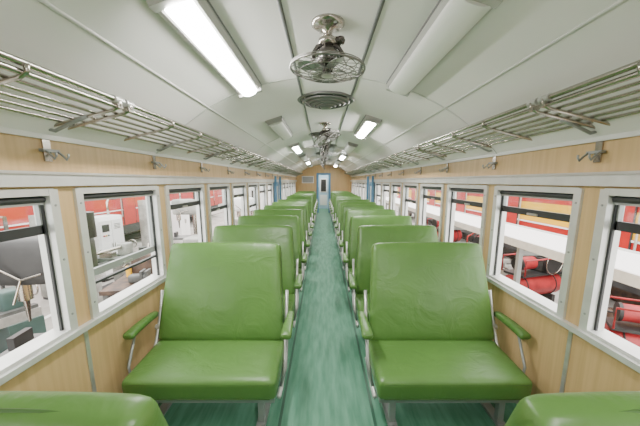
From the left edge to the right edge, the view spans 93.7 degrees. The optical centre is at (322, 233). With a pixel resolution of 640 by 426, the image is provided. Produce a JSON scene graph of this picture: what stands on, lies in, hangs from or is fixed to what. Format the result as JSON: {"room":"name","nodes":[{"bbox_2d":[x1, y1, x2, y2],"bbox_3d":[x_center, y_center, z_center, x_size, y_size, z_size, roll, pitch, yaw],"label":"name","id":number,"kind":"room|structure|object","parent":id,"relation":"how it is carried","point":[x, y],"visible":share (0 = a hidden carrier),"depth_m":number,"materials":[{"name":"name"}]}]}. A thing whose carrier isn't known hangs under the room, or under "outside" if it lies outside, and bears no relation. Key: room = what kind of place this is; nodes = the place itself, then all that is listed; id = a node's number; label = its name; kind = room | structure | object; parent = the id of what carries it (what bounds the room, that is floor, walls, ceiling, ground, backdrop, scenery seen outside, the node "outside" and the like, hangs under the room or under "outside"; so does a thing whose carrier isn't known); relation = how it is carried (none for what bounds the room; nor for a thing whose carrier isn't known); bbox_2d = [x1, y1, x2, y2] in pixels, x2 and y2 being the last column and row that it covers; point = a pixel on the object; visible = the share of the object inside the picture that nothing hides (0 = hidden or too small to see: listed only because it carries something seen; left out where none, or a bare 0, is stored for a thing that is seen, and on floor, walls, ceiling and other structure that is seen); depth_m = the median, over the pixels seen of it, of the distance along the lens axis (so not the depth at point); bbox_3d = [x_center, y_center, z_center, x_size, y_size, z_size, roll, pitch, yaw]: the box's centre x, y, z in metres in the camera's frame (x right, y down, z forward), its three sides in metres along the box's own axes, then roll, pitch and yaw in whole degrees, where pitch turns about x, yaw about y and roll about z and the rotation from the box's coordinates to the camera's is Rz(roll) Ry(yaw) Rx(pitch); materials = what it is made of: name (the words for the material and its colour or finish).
{"room":"vehicle interior","nodes":[
{"label":"vehicle interior","id":0,"kind":"room"},
{"bbox_2d":[0,133,295,392],"bbox_3d":[-1.395,-0.601,7.337,0.070,1.835,21.140,0,10,0],"label":"wall","id":1,"kind":"structure","parent":0,"point":[66,368],"depth_m":1.77,"materials":[{"name":"beige wood"}]},
{"bbox_2d":[0,188,78,374],"bbox_3d":[-1.395,0.223,1.171,0.109,0.775,0.840,0,10,0],"label":"window","id":2,"kind":"structure","parent":1,"relation":"in","point":[45,202],"depth_m":1.51,"materials":[{"name":"metal"}]},
{"bbox_2d":[0,50,124,161],"bbox_3d":[-1.163,-0.352,0.570,0.393,0.306,1.885,0,10,0],"label":"luggage rack","id":3,"kind":"object","parent":1,"relation":"attached to","point":[117,103],"visible":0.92,"depth_m":1.22,"materials":[{"name":"silver metal"}]},
{"bbox_2d":[72,185,166,318],"bbox_3d":[-1.395,0.058,2.107,0.109,0.775,0.840,0,10,0],"label":"window","id":4,"kind":"structure","parent":1,"relation":"in","point":[151,193],"depth_m":2.02,"materials":[{"name":"metal"}]},
{"bbox_2d":[0,127,296,391],"bbox_3d":[-1.339,-0.393,6.188,0.039,1.825,18.671,0,10,0],"label":"trim","id":5,"kind":"structure","parent":1,"relation":"attached to","point":[8,178],"depth_m":1.72,"materials":[{"name":"metal"}]},
{"bbox_2d":[68,99,235,172],"bbox_3d":[-1.163,-0.682,2.441,0.393,0.306,1.885,0,10,0],"label":"luggage rack","id":6,"kind":"object","parent":1,"relation":"attached to","point":[128,107],"visible":0.76,"depth_m":1.96,"materials":[{"name":"silver metal"}]},
{"bbox_2d":[164,184,207,249],"bbox_3d":[-1.395,-0.107,3.043,0.109,0.775,0.840,0,10,0],"label":"window","id":7,"kind":"structure","parent":1,"relation":"in","point":[199,191],"depth_m":3.14,"materials":[{"name":"metal"}]},
{"bbox_2d":[206,184,231,241],"bbox_3d":[-1.395,-0.272,3.978,0.109,0.775,0.840,0,10,0],"label":"window","id":8,"kind":"structure","parent":1,"relation":"in","point":[225,187],"depth_m":4.14,"materials":[{"name":"metal"}]},
{"bbox_2d":[231,183,247,224],"bbox_3d":[-1.395,-0.437,4.914,0.109,0.775,0.840,0,10,0],"label":"window","id":9,"kind":"structure","parent":1,"relation":"in","point":[243,195],"depth_m":5.17,"materials":[{"name":"metal"}]},
{"bbox_2d":[214,145,266,175],"bbox_3d":[-1.163,-1.012,4.312,0.393,0.306,1.885,0,10,0],"label":"luggage rack","id":10,"kind":"object","parent":1,"relation":"attached to","point":[259,157],"visible":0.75,"depth_m":4.24,"materials":[{"name":"silver metal"}]},
{"bbox_2d":[247,183,258,214],"bbox_3d":[-1.395,-0.602,5.849,0.109,0.775,0.840,0,10,0],"label":"window","id":11,"kind":"structure","parent":1,"relation":"in","point":[255,205],"depth_m":6.16,"materials":[{"name":"metal"}]},
{"bbox_2d":[258,183,266,208],"bbox_3d":[-1.395,-0.767,6.785,0.109,0.775,0.840,0,10,0],"label":"window","id":12,"kind":"structure","parent":1,"relation":"in","point":[264,185],"depth_m":7.10,"materials":[{"name":"metal"}]},
{"bbox_2d":[249,158,281,176],"bbox_3d":[-1.163,-1.342,6.183,0.393,0.306,1.885,0,10,0],"label":"luggage rack","id":13,"kind":"object","parent":1,"relation":"attached to","point":[266,164],"visible":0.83,"depth_m":6.12,"materials":[{"name":"silver metal"}]},
{"bbox_2d":[267,182,273,204],"bbox_3d":[-1.395,-0.932,7.720,0.109,0.775,0.840,0,10,0],"label":"window","id":14,"kind":"structure","parent":1,"relation":"in","point":[270,184],"depth_m":8.04,"materials":[{"name":"metal"}]},
{"bbox_2d":[273,176,281,201],"bbox_3d":[-1.335,-0.794,8.709,0.150,1.740,0.920,0,10,0],"label":"door","id":15,"kind":"structure","parent":1,"relation":"in","point":[276,185],"depth_m":8.77,"materials":[{"name":"blue paint"}]},
{"bbox_2d":[269,165,289,177],"bbox_3d":[-1.163,-1.672,8.055,0.393,0.306,1.885,0,10,0],"label":"luggage rack","id":16,"kind":"object","parent":1,"relation":"attached to","point":[284,167],"visible":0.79,"depth_m":8.03,"materials":[{"name":"silver metal"}]},
{"bbox_2d":[282,182,285,198],"bbox_3d":[-1.395,-1.427,10.527,0.109,0.775,0.840,0,10,0],"label":"window","id":17,"kind":"structure","parent":1,"relation":"in","point":[283,183],"depth_m":10.87,"materials":[{"name":"glass"}]},
{"bbox_2d":[286,182,288,196],"bbox_3d":[-1.395,-1.592,11.463,0.109,0.775,0.840,0,10,0],"label":"window","id":18,"kind":"structure","parent":1,"relation":"in","point":[287,183],"depth_m":11.77,"materials":[{"name":"glass"}]},
{"bbox_2d":[282,168,295,177],"bbox_3d":[-1.163,-2.002,9.926,0.393,0.306,1.885,0,10,0],"label":"luggage rack","id":19,"kind":"object","parent":1,"relation":"attached to","point":[290,170],"visible":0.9,"depth_m":9.90,"materials":[{"name":"silver metal"}]},
{"bbox_2d":[156,76,496,175],"bbox_3d":[0.030,-1.550,5.921,2.780,0.603,16.820,0,10,0],"label":"trim","id":20,"kind":"structure","parent":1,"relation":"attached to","point":[454,114],"depth_m":2.37,"materials":[{"name":"white"}]},
{"bbox_2d":[218,184,397,208],"bbox_3d":[0.030,-5.291,29.428,28.000,5.600,0.200,0,10,0],"label":"wall","id":21,"kind":"structure","parent":0,"point":[237,190],"depth_m":29.57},
{"bbox_2d":[0,209,615,331],"bbox_3d":[0.030,0.796,11.310,28.000,0.104,38.000,0,10,0],"label":"ground","id":22,"kind":"structure","parent":0,"point":[218,219],"depth_m":12.03,"materials":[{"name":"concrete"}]},
{"bbox_2d":[0,216,8,288],"bbox_3d":[-6.866,0.769,5.430,0.490,2.000,1.879,3,10,15],"label":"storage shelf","id":23,"kind":"object","parent":22,"relation":"on","point":[4,218],"visible":0.15,"depth_m":6.06,"materials":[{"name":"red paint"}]},
{"bbox_2d":[0,285,46,353],"bbox_3d":[-4.607,1.392,3.681,0.729,1.380,1.912,4,11,20],"label":"metal lathe","id":24,"kind":"object","parent":22,"relation":"on","point":[13,318],"visible":0.49,"depth_m":4.19,"materials":[{"name":"metal"}]},
{"bbox_2d":[28,215,47,299],"bbox_3d":[-6.125,0.248,7.143,0.540,2.430,1.000,3,10,15],"label":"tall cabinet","id":25,"kind":"object","parent":22,"relation":"on","point":[31,218],"visible":0.02,"depth_m":6.85,"materials":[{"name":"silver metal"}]},
{"bbox_2d":[0,211,97,356],"bbox_3d":[-2.697,0.982,3.071,0.886,2.400,0.700,-2,10,-10],"label":"press","id":26,"kind":"object","parent":22,"relation":"on","point":[21,266],"visible":0.4,"depth_m":2.77,"materials":[{"name":"silver metal"}]},
{"bbox_2d":[94,199,124,281],"bbox_3d":[-6.033,0.120,8.444,0.540,2.230,1.000,2,10,10],"label":"tall cabinet","id":27,"kind":"object","parent":22,"relation":"on","point":[109,227],"visible":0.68,"depth_m":8.19,"materials":[{"name":"metal"}]},
{"bbox_2d":[95,239,136,303],"bbox_3d":[-4.905,0.833,6.849,0.729,1.380,1.912,1,10,5],"label":"metal lathe","id":28,"kind":"object","parent":22,"relation":"on","point":[124,248],"visible":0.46,"depth_m":6.97,"materials":[{"name":"metal"}]},
{"bbox_2d":[99,243,152,300],"bbox_3d":[-3.445,0.963,5.861,0.750,1.469,1.800,-2,10,-10],"label":"workbench","id":29,"kind":"object","parent":22,"relation":"on","point":[133,275],"visible":0.32,"depth_m":5.30,"materials":[{"name":"metal"}]},
{"bbox_2d":[137,200,149,246],"bbox_3d":[-5.941,-0.427,10.686,0.540,2.530,1.000,1,10,5],"label":"tall cabinet","id":30,"kind":"object","parent":22,"relation":"on","point":[142,211],"visible":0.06,"depth_m":10.20,"materials":[{"name":"silver metal"}]},
{"bbox_2d":[170,193,190,243],"bbox_3d":[-6.242,-0.763,13.165,0.540,2.330,1.000,1,10,5],"label":"tall cabinet","id":31,"kind":"object","parent":22,"relation":"on","point":[184,229],"visible":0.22,"depth_m":12.86,"materials":[{"name":"metal"}]},
{"bbox_2d":[171,192,197,239],"bbox_3d":[-4.047,-0.069,9.029,0.886,2.400,0.700,-2,10,-10],"label":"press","id":32,"kind":"object","parent":22,"relation":"on","point":[191,210],"visible":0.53,"depth_m":8.78,"materials":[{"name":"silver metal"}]},
{"bbox_2d":[183,235,197,242],"bbox_3d":[-2.905,0.625,8.031,0.729,1.380,1.912,1,10,5],"label":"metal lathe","id":33,"kind":"object","parent":22,"relation":"on","point":[194,238],"visible":0.06,"depth_m":7.01,"materials":[{"name":"metal"}]},
{"bbox_2d":[234,190,253,216],"bbox_3d":[-2.547,-0.242,10.010,0.886,2.400,0.700,0,10,0],"label":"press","id":34,"kind":"object","parent":22,"relation":"on","point":[237,201],"visible":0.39,"depth_m":9.71,"materials":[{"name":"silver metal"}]},
{"bbox_2d":[124,210,617,301],"bbox_3d":[-1.070,0.825,10.807,17.720,0.022,35.000,0,10,0],"label":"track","id":35,"kind":"object","parent":22,"relation":"on","point":[613,299],"visible":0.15,"depth_m":14.04,"materials":[{"name":"metal"}]},
{"bbox_2d":[0,190,221,233],"bbox_3d":[-9.370,-1.940,15.092,2.840,3.920,17.600,0,10,0],"label":"railcar","id":36,"kind":"object","parent":35,"relation":"on","point":[17,217],"visible":0.07,"depth_m":11.71,"materials":[{"name":"red paint"}]},
{"bbox_2d":[397,187,639,305],"bbox_3d":[7.230,-1.680,13.615,2.840,3.920,20.600,0,10,0],"label":"railcar","id":37,"kind":"object","parent":35,"relation":"on","point":[630,241],"visible":0.06,"depth_m":7.89,"materials":[{"name":"red paint"}]},
{"bbox_2d":[427,209,461,241],"bbox_3d":[4.730,-0.142,11.652,1.392,1.632,0.612,-3,10,-17],"label":"air compressor","id":38,"kind":"object","parent":22,"relation":"on","point":[457,236],"visible":0.25,"depth_m":11.55,"materials":[{"name":"red paint"}]},
{"bbox_2d":[466,233,479,243],"bbox_3d":[4.630,0.429,8.808,0.561,1.496,1.276,8,13,38],"label":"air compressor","id":39,"kind":"object","parent":22,"relation":"on","point":[477,236],"visible":0.09,"depth_m":8.47,"materials":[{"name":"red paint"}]},
{"bbox_2d":[500,258,512,275],"bbox_3d":[4.436,1.027,7.635,0.931,0.725,0.764,0,10,0],"label":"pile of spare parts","id":40,"kind":"object","parent":22,"relation":"on","point":[506,262],"visible":0.06,"depth_m":7.57,"materials":[{"name":"white"}]},
{"bbox_2d":[378,197,639,288],"bbox_3d":[3.205,0.235,8.774,0.930,1.890,14.800,0,10,0],"label":"work platform","id":41,"kind":"object","parent":22,"relation":"on","point":[528,241],"visible":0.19,"depth_m":4.30,"materials":[{"name":"white paint"}]},
{"bbox_2d":[501,253,562,301],"bbox_3d":[4.430,0.863,6.346,1.276,1.496,0.561,-3,10,-17],"label":"air compressor","id":42,"kind":"object","parent":22,"relation":"on","point":[539,274],"visible":0.55,"depth_m":6.17,"materials":[{"name":"red paint"}]},
{"bbox_2d":[606,307,613,317],"bbox_3d":[4.380,1.480,5.289,0.919,0.647,0.836,0,10,0],"label":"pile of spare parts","id":43,"kind":"object","parent":22,"relation":"on","point":[609,309],"visible":0.03,"depth_m":4.88,"materials":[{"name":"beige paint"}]},
{"bbox_2d":[604,296,639,346],"bbox_3d":[4.430,1.347,3.994,1.160,1.360,0.510,5,11,28],"label":"air compressor","id":44,"kind":"object","parent":22,"relation":"on","point":[625,324],"visible":0.4,"depth_m":4.03,"materials":[{"name":"red paint"}]},
{"bbox_2d":[0,0,639,176],"bbox_3d":[0.030,-1.790,7.128,2.863,0.650,21.140,0,10,0],"label":"ceiling","id":45,"kind":"structure","parent":0,"point":[30,31],"depth_m":1.56,"materials":[{"name":"paint"}]},
{"bbox_2d":[145,0,261,98],"bbox_3d":[-0.559,-0.985,1.700,0.200,0.073,1.250,-17,10,3],"label":"ceiling lamp","id":46,"kind":"object","parent":45,"relation":"attached to","point":[197,22],"depth_m":1.42,"materials":[{"name":"plastic"}]},
{"bbox_2d":[265,116,292,139],"bbox_3d":[-0.559,-1.402,4.063,0.200,0.073,1.250,-17,10,3],"label":"ceiling lamp","id":47,"kind":"object","parent":45,"relation":"attached to","point":[278,125],"depth_m":3.74,"materials":[{"name":"plastic"}]},
{"bbox_2d":[289,142,302,153],"bbox_3d":[-0.559,-1.818,6.427,0.200,0.073,1.250,-17,10,3],"label":"ceiling lamp","id":48,"kind":"object","parent":45,"relation":"attached to","point":[296,147],"depth_m":6.11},
{"bbox_2d":[299,154,307,160],"bbox_3d":[-0.559,-2.235,8.790,0.200,0.073,1.250,-17,10,3],"label":"ceiling lamp","id":49,"kind":"object","parent":45,"relation":"attached to","point":[304,157],"depth_m":8.35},
{"bbox_2d":[319,149,327,162],"bbox_3d":[0.010,-1.890,7.181,0.222,0.374,0.400,0,10,0],"label":"ceiling fan","id":50,"kind":"object","parent":45,"relation":"hanging from","point":[322,152],"depth_m":7.14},
{"bbox_2d":[320,141,330,158],"bbox_3d":[0.051,-1.647,5.802,0.220,0.374,0.400,0,10,0],"label":"ceiling fan","id":51,"kind":"object","parent":45,"relation":"hanging from","point":[326,147],"depth_m":5.75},
{"bbox_2d":[297,91,354,109],"bbox_3d":[0.030,-1.286,2.972,0.570,0.092,0.570,0,10,0],"label":"ceiling vent","id":52,"kind":"object","parent":45,"relation":"in","point":[324,100],"depth_m":2.84,"materials":[{"name":"metal"}]},
{"bbox_2d":[314,122,339,146],"bbox_3d":[0.053,-1.395,4.207,0.366,0.314,0.387,0,10,0],"label":"ceiling fan","id":53,"kind":"object","parent":45,"relation":"hanging from","point":[325,132],"depth_m":4.18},
{"bbox_2d":[289,13,365,82],"bbox_3d":[0.023,-0.955,1.557,0.399,0.260,0.399,0,10,0],"label":"ceiling fan","id":54,"kind":"object","parent":45,"relation":"hanging from","point":[329,53],"depth_m":1.52,"materials":[{"name":"metal"}]},
{"bbox_2d":[37,0,627,169],"bbox_3d":[0.030,-1.739,5.969,1.874,0.229,18.640,0,10,0],"label":"trim","id":55,"kind":"structure","parent":45,"relation":"attached to","point":[44,2],"depth_m":1.50,"materials":[{"name":"grey"}]},
{"bbox_2d":[339,153,347,159],"bbox_3d":[0.575,-2.248,8.788,0.200,0.073,1.250,16,10,-3],"label":"ceiling lamp","id":56,"kind":"object","parent":45,"relation":"attached to","point":[342,156],"depth_m":8.40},
{"bbox_2d":[344,142,357,152],"bbox_3d":[0.575,-1.832,6.425,0.200,0.073,1.250,16,10,-3],"label":"ceiling lamp","id":57,"kind":"object","parent":45,"relation":"attached to","point":[349,147],"depth_m":6.06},
{"bbox_2d":[354,115,381,138],"bbox_3d":[0.575,-1.415,4.061,0.200,0.073,1.250,16,10,-3],"label":"ceiling lamp","id":58,"kind":"object","parent":45,"relation":"attached to","point":[368,123],"depth_m":3.76,"materials":[{"name":"plastic"}]},
{"bbox_2d":[386,0,502,96],"bbox_3d":[0.575,-0.998,1.697,0.200,0.073,1.250,16,10,-3],"label":"ceiling lamp","id":59,"kind":"object","parent":45,"relation":"attached to","point":[449,21],"depth_m":1.43,"materials":[{"name":"plastic"}]},
{"bbox_2d":[296,165,350,197],"bbox_3d":[0.030,-2.303,15.364,2.780,2.400,0.060,0,10,0],"label":"wall","id":60,"kind":"structure","parent":0,"point":[340,181],"depth_m":15.25,"materials":[{"name":"wood"}]},
{"bbox_2d":[302,176,313,182],"bbox_3d":[-0.770,-2.762,15.234,0.600,0.350,0.034,0,10,0],"label":"notice board","id":61,"kind":"object","parent":60,"relation":"attached to","point":[305,179],"visible":1,"depth_m":15.22,"materials":[{"name":"white paint"}]},
{"bbox_2d":[316,173,330,212],"bbox_3d":[0.030,-2.105,15.393,0.720,2.000,0.110,0,10,0],"label":"door frame","id":62,"kind":"structure","parent":60,"relation":"in","point":[317,174],"depth_m":15.29,"materials":[{"name":"blue paint"}]},
{"bbox_2d":[278,212,376,425],"bbox_3d":[0.030,0.501,6.364,0.660,0.003,18.640,0,10,0],"label":"trim","id":63,"kind":"structure","parent":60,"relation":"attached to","point":[359,350],"depth_m":2.80,"materials":[{"name":"green"}]},
{"bbox_2d":[312,144,336,148],"bbox_3d":[0.030,-1.954,6.763,0.570,0.092,0.570,0,10,0],"label":"ceiling vent","id":64,"kind":"object","parent":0,"point":[331,146],"depth_m":6.66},
{"bbox_2d":[309,132,340,138],"bbox_3d":[0.030,-1.676,5.188,0.570,0.092,0.570,0,10,0],"label":"ceiling vent","id":65,"kind":"object","parent":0,"point":[316,134],"depth_m":5.07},
{"bbox_2d":[158,209,516,425],"bbox_3d":[0.030,0.362,7.507,2.900,0.120,21.140,0,10,0],"label":"floor","id":66,"kind":"structure","parent":0,"point":[327,386],"depth_m":2.37,"materials":[{"name":"teal"}]},
{"bbox_2d":[0,391,168,425],"bbox_3d":[-0.795,0.857,1.035,1.120,1.153,0.722,0,10,0],"label":"seat","id":67,"kind":"object","parent":66,"relation":"on","point":[17,408],"visible":1,"depth_m":0.61,"materials":[{"name":"leather"}]},
{"bbox_2d":[122,242,293,425],"bbox_3d":[-0.770,0.672,2.166,1.120,1.124,0.745,0,10,0],"label":"seat","id":68,"kind":"object","parent":66,"relation":"on","point":[222,331],"visible":0.98,"depth_m":2.24,"materials":[{"name":"leather"}]},
{"bbox_2d":[212,225,301,327],"bbox_3d":[-0.770,0.507,3.101,1.120,1.124,0.745,0,10,0],"label":"seat","id":69,"kind":"object","parent":66,"relation":"on","point":[282,235],"visible":0.36,"depth_m":3.25,"materials":[{"name":"leather"}]},
{"bbox_2d":[237,215,306,291],"bbox_3d":[-0.770,0.343,4.037,1.120,1.124,0.745,0,10,0],"label":"seat","id":70,"kind":"object","parent":66,"relation":"on","point":[293,221],"visible":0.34,"depth_m":4.20,"materials":[{"name":"green leather"}]},
{"bbox_2d":[253,209,309,270],"bbox_3d":[-0.770,0.177,4.972,1.120,1.124,0.745,0,10,0],"label":"seat","id":71,"kind":"object","parent":66,"relation":"on","point":[293,212],"visible":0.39,"depth_m":5.14,"materials":[{"name":"green leather"}]},
{"bbox_2d":[264,205,311,255],"bbox_3d":[-0.770,0.013,5.908,1.120,1.124,0.745,0,10,0],"label":"seat","id":72,"kind":"object","parent":66,"relation":"on","point":[302,207],"visible":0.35,"depth_m":6.08,"materials":[{"name":"green leather"}]},
{"bbox_2d":[272,202,313,239],"bbox_3d":[-0.770,-0.152,6.843,1.120,1.124,0.745,0,10,0],"label":"seat","id":73,"kind":"object","parent":66,"relation":"on","point":[306,204],"visible":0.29,"depth_m":7.01,"materials":[{"name":"green leather"}]},
{"bbox_2d":[278,199,314,234],"bbox_3d":[-0.770,-0.317,7.779,1.120,1.124,0.745,0,10,0],"label":"seat","id":74,"kind":"object","parent":66,"relation":"on","point":[280,200],"visible":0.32,"depth_m":7.95,"materials":[{"name":"green leather"}]},
{"bbox_2d":[286,196,315,224],"bbox_3d":[-0.770,-0.647,9.650,1.120,1.124,0.745,0,10,0],"label":"seat","id":75,"kind":"object","parent":66,"relation":"on","point":[310,198],"visible":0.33,"depth_m":9.81,"materials":[{"name":"green leather"}]},
{"bbox_2d":[290,195,316,218],"bbox_3d":[-0.770,-0.812,10.586,1.120,1.124,0.745,0,10,0],"label":"seat","id":76,"kind":"object","parent":66,"relation":"on","point":[290,195],"visible":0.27,"depth_m":10.76,"materials":[{"name":"green leather"}]},
{"bbox_2d":[292,193,316,214],"bbox_3d":[-0.770,-0.977,11.521,1.120,1.124,0.745,0,10,0],"label":"seat","id":77,"kind":"object","parent":66,"relation":"on","point":[297,193],"visible":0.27,"depth_m":11.70,"materials":[{"name":"green leather"}]},
{"bbox_2d":[329,192,350,213],"bbox_3d":[0.820,-1.307,13.392,1.120,1.124,0.745,0,10,0],"label":"seat","id":78,"kind":"object","parent":66,"relation":"on","point":[332,192],"visible":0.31,"depth_m":13.57,"materials":[{"name":"green leather"}]},
{"bbox_2d":[330,193,354,208],"bbox_3d":[0.820,-0.977,11.521,1.120,1.124,0.745,0,10,0],"label":"seat","id":79,"kind":"object","parent":66,"relation":"on","point":[338,193],"visible":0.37,"depth_m":11.70,"materials":[{"name":"green leather"}]},
{"bbox_2d":[330,195,357,217],"bbox_3d":[0.820,-0.812,10.586,1.120,1.124,0.745,0,10,0],"label":"seat","id":80,"kind":"object","parent":66,"relation":"on","point":[331,210],"visible":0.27,"depth_m":10.76,"materials":[{"name":"green leather"}]},
{"bbox_2d":[331,196,360,225],"bbox_3d":[0.820,-0.647,9.650,1.120,1.124,0.745,0,10,0],"label":"seat","id":81,"kind":"object","parent":66,"relation":"on","point":[337,198],"visible":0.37,"depth_m":9.81,"materials":[{"name":"green leather"}]},
{"bbox_2d":[333,199,369,234],"bbox_3d":[0.820,-0.317,7.779,1.120,1.124,0.745,0,10,0],"label":"seat","id":82,"kind":"object","parent":66,"relation":"on","point":[340,200],"visible":0.23,"depth_m":7.95,"materials":[{"name":"green leather"}]},
{"bbox_2d":[335,202,375,244],"bbox_3d":[0.820,-0.152,6.843,1.120,1.124,0.745,0,10,0],"label":"seat","id":83,"kind":"object","parent":66,"relation":"on","point":[341,204],"visible":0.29,"depth_m":7.01,"materials":[{"name":"green leather"}]},
{"bbox_2d":[336,205,384,255],"bbox_3d":[0.820,0.013,5.908,1.120,1.124,0.745,0,10,0],"label":"seat","id":84,"kind":"object","parent":66,"relation":"on","point":[344,207],"visible":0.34,"depth_m":6.08,"materials":[{"name":"green leather"}]},
{"bbox_2d":[339,209,395,270],"bbox_3d":[0.820,0.177,4.972,1.120,1.124,0.745,0,10,0],"label":"seat","id":85,"kind":"object","parent":66,"relation":"on","point":[350,212],"visible":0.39,"depth_m":5.14,"materials":[{"name":"green leather"}]},
{"bbox_2d":[343,215,411,293],"bbox_3d":[0.820,0.343,4.037,1.120,1.124,0.745,0,10,0],"label":"seat","id":86,"kind":"object","parent":66,"relation":"on","point":[360,220],"visible":0.32,"depth_m":4.20,"materials":[{"name":"green leather"}]},
{"bbox_2d":[348,225,437,328],"bbox_3d":[0.820,0.507,3.101,1.120,1.124,0.745,0,10,0],"label":"seat","id":87,"kind":"object","parent":66,"relation":"on","point":[367,235],"visible":0.38,"depth_m":3.25,"materials":[{"name":"green leather"}]},
{"bbox_2d":[358,242,531,425],"bbox_3d":[0.820,0.672,2.166,1.120,1.124,0.745,0,10,0],"label":"seat","id":88,"kind":"object","parent":66,"relation":"on","point":[429,331],"visible":0.98,"depth_m":2.24,"materials":[{"name":"green leather"}]},
{"bbox_2d":[505,391,639,425],"bbox_3d":[0.860,0.857,1.035,1.120,1.153,0.722,0,10,0],"label":"seat","id":89,"kind":"object","parent":66,"relation":"on","point":[608,408],"visible":1,"depth_m":0.62,"materials":[{"name":"green leather"}]},
{"bbox_2d":[351,136,639,394],"bbox_3d":[1.455,-0.601,7.337,0.070,1.835,21.140,0,10,0],"label":"wall","id":90,"kind":"structure","parent":0,"point":[590,369],"depth_m":1.82,"materials":[{"name":"beige wood"}]},
{"bbox_2d":[356,182,358,194],"bbox_3d":[1.456,-1.757,12.398,0.109,0.775,0.840,0,10,0],"label":"window","id":91,"kind":"structure","parent":90,"relation":"in","point":[357,183],"depth_m":12.72,"materials":[{"name":"metal"}]},
{"bbox_2d":[358,182,361,195],"bbox_3d":[1.456,-1.592,11.463,0.109,0.775,0.840,0,10,0],"label":"window","id":92,"kind":"structure","parent":90,"relation":"in","point":[360,183],"depth_m":11.80,"materials":[{"name":"metal"}]},
{"bbox_2d":[352,168,367,177],"bbox_3d":[1.223,-1.996,9.891,0.393,0.306,1.885,0,10,0],"label":"luggage rack","id":93,"kind":"object","parent":90,"relation":"attached to","point":[353,170],"visible":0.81,"depth_m":9.90,"materials":[{"name":"silver metal"}]},
{"bbox_2d":[361,182,364,198],"bbox_3d":[1.456,-1.427,10.527,0.109,0.775,0.840,0,10,0],"label":"window","id":94,"kind":"structure","parent":90,"relation":"in","point":[363,183],"depth_m":10.87,"materials":[{"name":"metal"}]},
{"bbox_2d":[366,176,374,201],"bbox_3d":[1.395,-0.794,8.709,0.150,1.740,0.920,0,10,0],"label":"door","id":95,"kind":"structure","parent":90,"relation":"in","point":[370,194],"depth_m":8.27,"materials":[{"name":"blue paint"}]},
{"bbox_2d":[358,164,382,177],"bbox_3d":[1.223,-1.666,8.020,0.393,0.306,1.885,0,10,0],"label":"luggage rack","id":96,"kind":"object","parent":90,"relation":"attached to","point":[370,169],"visible":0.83,"depth_m":7.98,"materials":[{"name":"silver metal"}]},
{"bbox_2d":[375,182,381,204],"bbox_3d":[1.456,-0.932,7.720,0.109,0.775,0.840,0,10,0],"label":"window","id":97,"kind":"structure","parent":90,"relation":"in","point":[377,184],"depth_m":8.04,"materials":[{"name":"metal"}]},
{"bbox_2d":[367,158,403,175],"bbox_3d":[1.223,-1.336,6.149,0.393,0.306,1.885,0,10,0],"label":"luggage rack","id":98,"kind":"object","parent":90,"relation":"attached to","point":[382,161],"visible":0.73,"depth_m":6.00,"materials":[{"name":"silver metal"}]},
{"bbox_2d":[381,183,390,208],"bbox_3d":[1.456,-0.767,6.785,0.109,0.775,0.840,0,10,0],"label":"window","id":99,"kind":"structure","parent":90,"relation":"in","point":[383,200],"depth_m":7.11,"materials":[{"name":"metal"}]},
{"bbox_2d":[390,183,401,214],"bbox_3d":[1.456,-0.602,5.849,0.109,0.775,0.840,0,10,0],"label":"window","id":100,"kind":"structure","parent":90,"relation":"in","point":[393,185],"depth_m":6.15,"materials":[{"name":"metal"}]},
{"bbox_2d":[402,183,418,224],"bbox_3d":[1.456,-0.437,4.914,0.109,0.775,0.840,0,10,0],"label":"window","id":101,"kind":"structure","parent":90,"relation":"in","point":[406,186],"depth_m":5.15,"materials":[{"name":"metal"}]},
{"bbox_2d":[383,145,448,173],"bbox_3d":[1.223,-1.006,4.278,0.393,0.306,1.885,0,10,0],"label":"luggage rack","id":102,"kind":"object","parent":90,"relation":"attached to","point":[413,147],"visible":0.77,"depth_m":3.97,"materials":[{"name":"silver metal"}]},
{"bbox_2d":[418,184,444,241],"bbox_3d":[1.456,-0.272,3.978,0.109,0.775,0.840,0,10,0],"label":"window","id":103,"kind":"structure","parent":90,"relation":"in","point":[423,187],"depth_m":4.11,"materials":[{"name":"metal"}]},
{"bbox_2d":[443,184,488,253],"bbox_3d":[1.456,-0.107,3.043,0.109,0.775,0.840,0,10,0],"label":"window","id":104,"kind":"structure","parent":90,"relation":"in","point":[452,189],"depth_m":3.13,"materials":[{"name":"metal"}]},
{"bbox_2d":[350,130,639,403],"bbox_3d":[1.399,-0.393,6.188,0.039,1.825,18.671,0,10,0],"label":"trim","id":105,"kind":"structure","parent":90,"relation":"attached to","point":[615,178],"depth_m":1.76,"materials":[{"name":"metal"}]},
{"bbox_2d":[416,97,605,169],"bbox_3d":[1.223,-0.676,2.407,0.393,0.306,1.885,0,10,0],"label":"luggage rack","id":106,"kind":"object","parent":90,"relation":"attached to","point":[532,105],"visible":0.88,"depth_m":1.85,"materials":[{"name":"silver metal"}]},
{"bbox_2d":[486,185,584,318],"bbox_3d":[1.456,0.058,2.107,0.109,0.775,0.840,0,10,0],"label":"window","id":107,"kind":"structure","parent":90,"relation":"in","point":[500,208],"depth_m":2.00,"materials":[{"name":"metal"}]},
{"bbox_2d":[537,60,639,125],"bbox_3d":[1.223,-0.346,0.535,0.393,0.306,1.885,0,10,0],"label":"luggage rack","id":108,"kind":"object","parent":90,"relation":"attached to","point":[546,101],"visible":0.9,"depth_m":1.24,"materials":[{"name":"silver metal"}]},
{"bbox_2d":[578,188,639,363],"bbox_3d":[1.456,0.223,1.171,0.109,0.775,0.840,0,10,0],"label":"window","id":109,"kind":"structure","parent":90,"relation":"in","point":[609,224],"depth_m":1.52,"materials":[{"name":"metal"}]},
{"bbox_3d":[0.030,-2.706,17.648,2.780,2.400,0.100,0,10,0],"label":"wall","id":110,"kind":"structure","parent":0,"visible":0},
{"bbox_2d":[319,175,327,208],"bbox_3d":[0.030,-2.465,17.578,0.680,1.950,0.102,0,10,0],"label":"door","id":111,"kind":"structure","parent":110,"relation":"in","point":[323,179],"depth_m":17.58,"materials":[{"name":"white paint"}]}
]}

